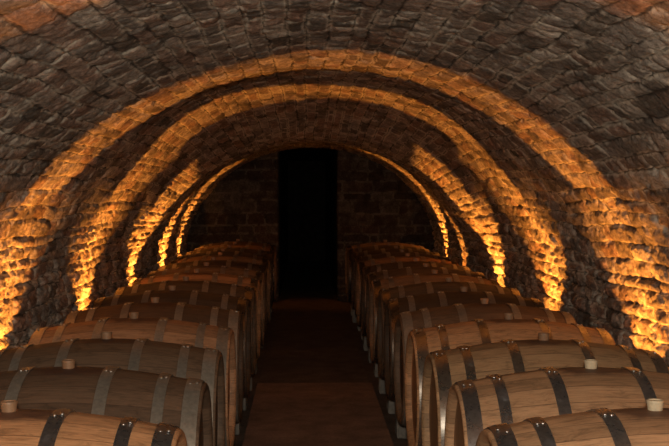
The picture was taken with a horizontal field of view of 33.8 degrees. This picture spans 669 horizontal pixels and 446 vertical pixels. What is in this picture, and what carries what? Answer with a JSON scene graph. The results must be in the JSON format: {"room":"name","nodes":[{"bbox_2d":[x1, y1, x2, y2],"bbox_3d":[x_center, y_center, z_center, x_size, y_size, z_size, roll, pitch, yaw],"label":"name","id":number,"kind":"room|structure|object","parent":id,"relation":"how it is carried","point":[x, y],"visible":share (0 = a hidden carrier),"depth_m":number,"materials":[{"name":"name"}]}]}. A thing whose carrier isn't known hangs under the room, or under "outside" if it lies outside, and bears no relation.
{"room":"wine cellar","nodes":[
{"label":"wine cellar","id":0,"kind":"room"},
{"bbox_2d":[0,249,186,349],"bbox_3d":[-1.730,0.937,5.789,0.152,0.721,17.613,0,2,-2],"label":"wall","id":1,"kind":"structure","parent":0,"point":[19,336],"depth_m":7.41,"materials":[{"name":"stone"}]},
{"bbox_2d":[132,269,260,358],"bbox_3d":[-1.017,0.698,8.134,0.922,0.732,0.705,0,3,-2],"label":"wine barrel","id":2,"kind":"object","parent":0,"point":[196,275],"visible":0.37,"depth_m":8.02,"materials":[{"name":"brown wood"}]},
{"bbox_2d":[279,149,336,297],"bbox_3d":[-0.473,-0.245,19.025,1.020,2.320,8.140,0,2,-2],"label":"wall","id":3,"kind":"structure","parent":0,"point":[307,189],"depth_m":22.97,"materials":[{"name":"stone"}]},
{"bbox_2d":[283,148,332,160],"bbox_3d":[-0.468,-1.279,18.821,1.020,0.200,8.490,0,2,-2],"label":"ceiling","id":4,"kind":"structure","parent":0,"point":[300,154],"depth_m":19.03,"materials":[{"name":"stone"}]},
{"bbox_2d":[185,150,434,300],"bbox_3d":[-0.310,-0.093,14.769,3.699,2.256,0.383,0,2,-2],"label":"wall","id":5,"kind":"structure","parent":0,"point":[374,204],"depth_m":14.59,"materials":[{"name":"stone"}]},
{"bbox_2d":[234,301,406,445],"bbox_3d":[-0.179,1.237,10.088,3.700,0.120,26.100,0,2,-2],"label":"floor","id":6,"kind":"structure","parent":0,"point":[369,367],"depth_m":8.48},
{"bbox_2d":[235,421,239,434],"bbox_3d":[-0.622,1.175,6.683,0.096,0.195,0.171,0,2,-2],"label":"support block","id":7,"kind":"object","parent":6,"relation":"on","point":[237,424],"visible":0.21,"depth_m":6.61,"materials":[{"name":"concrete"}]},
{"bbox_2d":[92,286,250,396],"bbox_3d":[-0.981,0.740,6.661,0.922,0.722,0.696,0,1,-1],"label":"wine barrel","id":8,"kind":"object","parent":7,"relation":"on","point":[195,297],"visible":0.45,"depth_m":6.54,"materials":[{"name":"brown wood"}]},
{"bbox_2d":[242,396,247,410],"bbox_3d":[-0.638,1.154,7.420,0.097,0.195,0.171,0,2,-2],"label":"support block","id":9,"kind":"object","parent":6,"relation":"on","point":[245,402],"visible":0.23,"depth_m":7.34,"materials":[{"name":"concrete"}]},
{"bbox_2d":[114,276,256,375],"bbox_3d":[-0.998,0.719,7.397,0.922,0.731,0.705,0,2,-1],"label":"wine barrel","id":10,"kind":"object","parent":9,"relation":"on","point":[234,290],"visible":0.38,"depth_m":7.28,"materials":[{"name":"brown wood"}]},
{"bbox_2d":[249,376,252,390],"bbox_3d":[-0.657,1.134,8.156,0.096,0.195,0.171,0,2,-2],"label":"support block","id":11,"kind":"object","parent":6,"relation":"on","point":[251,385],"visible":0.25,"depth_m":8.08,"materials":[{"name":"concrete"}]},
{"bbox_2d":[259,261,369,382],"bbox_3d":[-0.352,1.016,15.506,0.845,0.018,14.850,0,2,-2],"label":"path","id":12,"kind":"object","parent":6,"relation":"on","point":[312,340],"visible":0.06,"depth_m":11.06,"materials":[{"name":"brown wood"}]},
{"bbox_2d":[242,383,393,445],"bbox_3d":[0.007,1.359,2.565,0.845,0.060,11.050,0,2,-2],"label":"path","id":13,"kind":"object","parent":6,"relation":"on","point":[281,414],"visible":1,"depth_m":6.83,"materials":[{"name":"brown wood"}]},
{"bbox_2d":[352,308,356,322],"bbox_3d":[0.246,1.016,12.340,0.097,0.195,0.171,0,2,-2],"label":"support block","id":14,"kind":"object","parent":6,"relation":"on","point":[354,318],"visible":0.34,"depth_m":12.26,"materials":[{"name":"concrete"}]},
{"bbox_2d":[347,243,429,302],"bbox_3d":[0.606,0.580,12.338,0.922,0.738,0.711,0,3,-1],"label":"wine barrel","id":15,"kind":"object","parent":14,"relation":"on","point":[350,252],"visible":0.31,"depth_m":12.22,"materials":[{"name":"brown wood"}]},
{"bbox_2d":[363,336,367,350],"bbox_3d":[0.314,1.077,10.182,0.096,0.195,0.171,0,2,-2],"label":"support block","id":16,"kind":"object","parent":6,"relation":"on","point":[365,347],"visible":0.3,"depth_m":10.10,"materials":[{"name":"concrete"}]},
{"bbox_2d":[356,253,458,325],"bbox_3d":[0.674,0.641,10.180,0.922,0.730,0.704,0,1,-1],"label":"wine barrel","id":17,"kind":"object","parent":16,"relation":"on","point":[407,257],"visible":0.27,"depth_m":10.08,"materials":[{"name":"brown wood"}]},
{"bbox_2d":[368,347,373,362],"bbox_3d":[0.339,1.097,9.463,0.097,0.195,0.171,0,2,-2],"label":"support block","id":18,"kind":"object","parent":6,"relation":"on","point":[369,356],"visible":0.24,"depth_m":9.39,"materials":[{"name":"concrete"}]},
{"bbox_2d":[361,258,470,335],"bbox_3d":[0.699,0.661,9.460,0.922,0.736,0.710,0,0,-1],"label":"wine barrel","id":19,"kind":"object","parent":18,"relation":"on","point":[366,270],"visible":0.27,"depth_m":9.36,"materials":[{"name":"brown wood"}]},
{"bbox_2d":[374,362,377,376],"bbox_3d":[0.363,1.117,8.743,0.096,0.195,0.171,0,2,-2],"label":"support block","id":20,"kind":"object","parent":6,"relation":"on","point":[375,364],"visible":0.27,"depth_m":8.67,"materials":[{"name":"concrete"}]},
{"bbox_2d":[366,263,485,347],"bbox_3d":[0.724,0.681,8.741,0.922,0.729,0.702,0,1,-1],"label":"wine barrel","id":21,"kind":"object","parent":20,"relation":"on","point":[425,269],"visible":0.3,"depth_m":8.64,"materials":[{"name":"brown wood"}]},
{"bbox_2d":[378,371,385,393],"bbox_3d":[0.369,1.137,8.024,0.097,0.195,0.171,0,2,-2],"label":"support block","id":22,"kind":"object","parent":6,"relation":"on","point":[381,382],"visible":0.3,"depth_m":7.94,"materials":[{"name":"concrete"}]},
{"bbox_2d":[387,398,394,413],"bbox_3d":[0.399,1.158,7.304,0.096,0.195,0.171,0,2,-2],"label":"support block","id":23,"kind":"object","parent":6,"relation":"on","point":[390,403],"visible":0.23,"depth_m":7.23,"materials":[{"name":"concrete"}]},
{"bbox_2d":[377,277,520,379],"bbox_3d":[0.760,0.722,7.302,0.922,0.735,0.708,0,0,-1],"label":"wine barrel","id":24,"kind":"object","parent":23,"relation":"on","point":[401,291],"visible":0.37,"depth_m":7.19,"materials":[{"name":"brown wood"}]},
{"bbox_2d":[395,406,406,438],"bbox_3d":[0.414,1.178,6.585,0.097,0.195,0.171,0,2,-2],"label":"support block","id":25,"kind":"object","parent":6,"relation":"on","point":[401,432],"visible":0.27,"depth_m":6.51,"materials":[{"name":"concrete"}]},
{"bbox_2d":[384,287,544,400],"bbox_3d":[0.774,0.742,6.582,0.922,0.725,0.699,0,1,-1],"label":"wine barrel","id":26,"kind":"object","parent":25,"relation":"on","point":[393,307],"visible":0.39,"depth_m":6.46,"materials":[{"name":"brown wood"}]},
{"bbox_3d":[0.480,1.239,4.426,0.096,0.195,0.171,0,2,-2],"label":"support block","id":27,"kind":"object","parent":6,"relation":"on","visible":0},
{"bbox_2d":[421,333,668,445],"bbox_3d":[0.840,0.803,4.424,0.922,0.723,0.697,0,1,-2],"label":"wine barrel","id":28,"kind":"object","parent":27,"relation":"on","point":[442,369],"visible":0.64,"depth_m":4.29,"materials":[{"name":"brown wood"}]},
{"bbox_3d":[0.455,1.218,5.146,0.097,0.195,0.171,0,2,-2],"label":"support block","id":29,"kind":"object","parent":6,"relation":"on","visible":0},
{"bbox_2d":[405,313,615,445],"bbox_3d":[0.815,0.782,5.144,0.922,0.737,0.711,0,0,-2],"label":"wine barrel","id":30,"kind":"object","parent":29,"relation":"on","point":[420,341],"visible":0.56,"depth_m":5.01,"materials":[{"name":"brown wood"}]},
{"bbox_3d":[0.440,1.198,5.865,0.096,0.195,0.171,0,2,-2],"label":"support block","id":31,"kind":"object","parent":6,"relation":"on","visible":0},
{"bbox_2d":[394,298,576,425],"bbox_3d":[0.800,0.762,5.863,0.922,0.734,0.708,0,1,-2],"label":"wine barrel","id":32,"kind":"object","parent":31,"relation":"on","point":[407,321],"visible":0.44,"depth_m":5.75,"materials":[{"name":"brown wood"}]},
{"bbox_3d":[1.089,1.137,8.044,0.097,0.195,0.171,0,2,-2],"label":"support block","id":33,"kind":"object","parent":6,"relation":"on","visible":0},
{"bbox_2d":[369,270,499,362],"bbox_3d":[0.729,0.702,8.021,0.922,0.724,0.698,0,1,-2],"label":"wine barrel","id":34,"kind":"object","parent":33,"relation":"on","point":[389,282],"visible":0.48,"depth_m":7.91,"materials":[{"name":"brown wood"}]},
{"bbox_3d":[0.309,1.057,10.902,0.097,0.195,0.171,0,2,-2],"label":"support block","id":35,"kind":"object","parent":6,"relation":"on","visible":0},
{"bbox_2d":[354,249,449,316],"bbox_3d":[0.669,0.621,10.899,0.922,0.737,0.711,0,0,-1],"label":"wine barrel","id":36,"kind":"object","parent":35,"relation":"on","point":[401,253],"visible":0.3,"depth_m":10.81,"materials":[{"name":"brown wood"}]},
{"bbox_3d":[0.241,0.996,13.060,0.096,0.195,0.171,0,2,-2],"label":"support block","id":37,"kind":"object","parent":6,"relation":"on","visible":0},
{"bbox_2d":[345,240,424,295],"bbox_3d":[0.602,0.560,13.058,0.922,0.724,0.698,0,2,-2],"label":"wine barrel","id":38,"kind":"object","parent":37,"relation":"on","point":[384,242],"visible":0.18,"depth_m":12.99,"materials":[{"name":"brown wood"}]},
{"bbox_2d":[0,0,668,344],"bbox_3d":[-0.075,-0.168,5.804,3.457,1.490,17.613,0,2,-2],"label":"ceiling","id":39,"kind":"structure","parent":0,"point":[531,137],"depth_m":5.40,"materials":[{"name":"stone"}]},
{"bbox_2d":[432,248,668,367],"bbox_3d":[1.594,0.935,5.882,0.148,0.721,17.613,0,2,-2],"label":"wall","id":40,"kind":"structure","parent":0,"point":[621,336],"depth_m":7.00,"materials":[{"name":"stone"}]},
{"bbox_3d":[0.290,1.036,11.621,0.097,0.195,0.171,0,2,-2],"label":"support block","id":41,"kind":"object","parent":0,"visible":0},
{"bbox_2d":[351,246,440,308],"bbox_3d":[0.650,0.600,11.619,0.922,0.737,0.710,0,0,-2],"label":"wine barrel","id":42,"kind":"object","parent":41,"relation":"on","point":[395,249],"visible":0.19,"depth_m":11.54,"materials":[{"name":"brown wood"}]},
{"bbox_3d":[-0.523,1.278,3.009,0.097,0.195,0.171,0,2,-2],"label":"support block","id":43,"kind":"object","parent":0,"visible":0},
{"bbox_2d":[0,400,186,445],"bbox_3d":[-0.882,0.843,2.986,0.922,0.730,0.703,0,1,-2],"label":"wine barrel","id":44,"kind":"object","parent":43,"relation":"on","point":[18,427],"visible":1,"depth_m":2.90,"materials":[{"name":"brown wood"}]},
{"bbox_3d":[-1.258,1.258,3.728,0.097,0.195,0.170,0,2,-2],"label":"support block","id":45,"kind":"object","parent":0,"visible":0},
{"bbox_2d":[0,359,212,445],"bbox_3d":[-0.898,0.822,3.726,0.922,0.727,0.701,0,2,-2],"label":"wine barrel","id":46,"kind":"object","parent":45,"relation":"on","point":[184,403],"visible":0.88,"depth_m":3.57,"materials":[{"name":"brown wood"}]},
{"bbox_3d":[-0.563,1.237,4.478,0.097,0.195,0.171,0,2,-2],"label":"support block","id":47,"kind":"object","parent":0,"visible":0},
{"bbox_2d":[0,331,224,445],"bbox_3d":[-0.923,0.802,4.455,0.922,0.737,0.710,0,0,-2],"label":"wine barrel","id":48,"kind":"object","parent":47,"relation":"on","point":[186,361],"visible":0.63,"depth_m":4.32,"materials":[{"name":"brown wood"}]},
{"bbox_3d":[-0.584,1.217,5.212,0.096,0.195,0.171,0,2,-2],"label":"support block","id":49,"kind":"object","parent":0,"visible":0},
{"bbox_2d":[28,312,235,445],"bbox_3d":[-0.944,0.781,5.190,0.922,0.730,0.703,0,2,-1],"label":"wine barrel","id":50,"kind":"object","parent":49,"relation":"on","point":[201,335],"visible":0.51,"depth_m":5.06,"materials":[{"name":"brown wood"}]},
{"bbox_3d":[-1.324,1.196,5.927,0.098,0.195,0.171,0,2,-2],"label":"support block","id":51,"kind":"object","parent":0,"visible":0},
{"bbox_2d":[64,297,243,421],"bbox_3d":[-0.964,0.761,5.924,0.922,0.722,0.695,0,2,-2],"label":"wine barrel","id":52,"kind":"object","parent":51,"relation":"on","point":[181,311],"visible":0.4,"depth_m":5.80,"materials":[{"name":"brown wood"}]},
{"bbox_3d":[-1.393,1.114,8.873,0.097,0.195,0.171,0,2,-2],"label":"support block","id":53,"kind":"object","parent":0,"visible":0},
{"bbox_2d":[147,262,264,345],"bbox_3d":[-1.033,0.678,8.870,0.922,0.724,0.697,0,2,-2],"label":"wine barrel","id":54,"kind":"object","parent":53,"relation":"on","point":[206,268],"visible":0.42,"depth_m":8.76,"materials":[{"name":"brown wood"}]},
{"bbox_3d":[-0.700,1.092,9.629,0.096,0.195,0.171,0,2,-2],"label":"support block","id":55,"kind":"object","parent":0,"visible":0},
{"bbox_2d":[158,257,266,333],"bbox_3d":[-1.059,0.657,9.607,0.922,0.738,0.711,0,0,-1],"label":"wine barrel","id":56,"kind":"object","parent":55,"relation":"on","point":[213,262],"visible":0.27,"depth_m":9.51,"materials":[{"name":"brown wood"}]},
{"bbox_3d":[-1.434,1.072,10.345,0.097,0.195,0.171,0,2,-2],"label":"support block","id":57,"kind":"object","parent":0,"visible":0},
{"bbox_2d":[170,252,269,323],"bbox_3d":[-1.074,0.636,10.343,0.922,0.724,0.697,0,1,-1],"label":"wine barrel","id":58,"kind":"object","parent":57,"relation":"on","point":[219,256],"visible":0.24,"depth_m":10.24,"materials":[{"name":"brown wood"}]},
{"bbox_3d":[-0.762,1.051,11.101,0.096,0.195,0.171,0,2,-2],"label":"support block","id":59,"kind":"object","parent":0,"visible":0},
{"bbox_2d":[176,248,268,260],"bbox_3d":[-1.121,0.616,11.079,0.922,0.737,0.711,0,3,-2],"label":"wine barrel","id":60,"kind":"object","parent":59,"relation":"on","point":[209,253],"visible":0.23,"depth_m":10.98,"materials":[{"name":"brown wood"}]},
{"bbox_3d":[-0.769,1.030,11.838,0.097,0.195,0.171,0,2,-2],"label":"support block","id":61,"kind":"object","parent":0,"visible":0},
{"bbox_2d":[186,245,272,306],"bbox_3d":[-1.129,0.595,11.816,0.922,0.738,0.711,0,3,-2],"label":"wine barrel","id":62,"kind":"object","parent":61,"relation":"on","point":[269,254],"visible":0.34,"depth_m":11.71,"materials":[{"name":"brown wood"}]},
{"bbox_3d":[-0.776,1.010,12.574,0.097,0.195,0.171,0,2,-2],"label":"support block","id":63,"kind":"object","parent":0,"visible":0},
{"bbox_2d":[194,242,275,300],"bbox_3d":[-1.135,0.574,12.552,0.922,0.735,0.708,0,3,-2],"label":"wine barrel","id":64,"kind":"object","parent":63,"relation":"on","point":[263,248],"visible":0.24,"depth_m":12.45,"materials":[{"name":"brown wood"}]},
{"bbox_3d":[-0.804,0.989,13.311,0.097,0.195,0.171,0,2,-2],"label":"support block","id":65,"kind":"object","parent":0,"visible":0},
{"bbox_2d":[199,239,276,291],"bbox_3d":[-1.164,0.553,13.289,0.922,0.730,0.703,0,1,-2],"label":"wine barrel","id":66,"kind":"object","parent":65,"relation":"on","point":[238,241],"visible":0.16,"depth_m":13.21,"materials":[{"name":"brown wood"}]},
{"bbox_3d":[0.514,1.278,3.007,0.096,0.195,0.171,0,2,-2],"label":"support block","id":67,"kind":"object","parent":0,"visible":0},
{"bbox_2d":[475,398,668,445],"bbox_3d":[0.875,0.843,3.005,0.922,0.730,0.704,0,1,-2],"label":"wine barrel","id":68,"kind":"object","parent":67,"relation":"on","point":[649,426],"visible":1,"depth_m":2.90,"materials":[{"name":"brown wood"}]},
{"bbox_3d":[0.505,1.259,3.717,0.097,0.195,0.171,0,2,-2],"label":"support block","id":69,"kind":"object","parent":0,"visible":0},
{"bbox_2d":[444,359,668,445],"bbox_3d":[0.865,0.823,3.715,0.922,0.730,0.703,0,1,-1],"label":"wine barrel","id":70,"kind":"object","parent":69,"relation":"on","point":[473,406],"visible":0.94,"depth_m":3.56,"materials":[{"name":"brown wood"}]}
]}

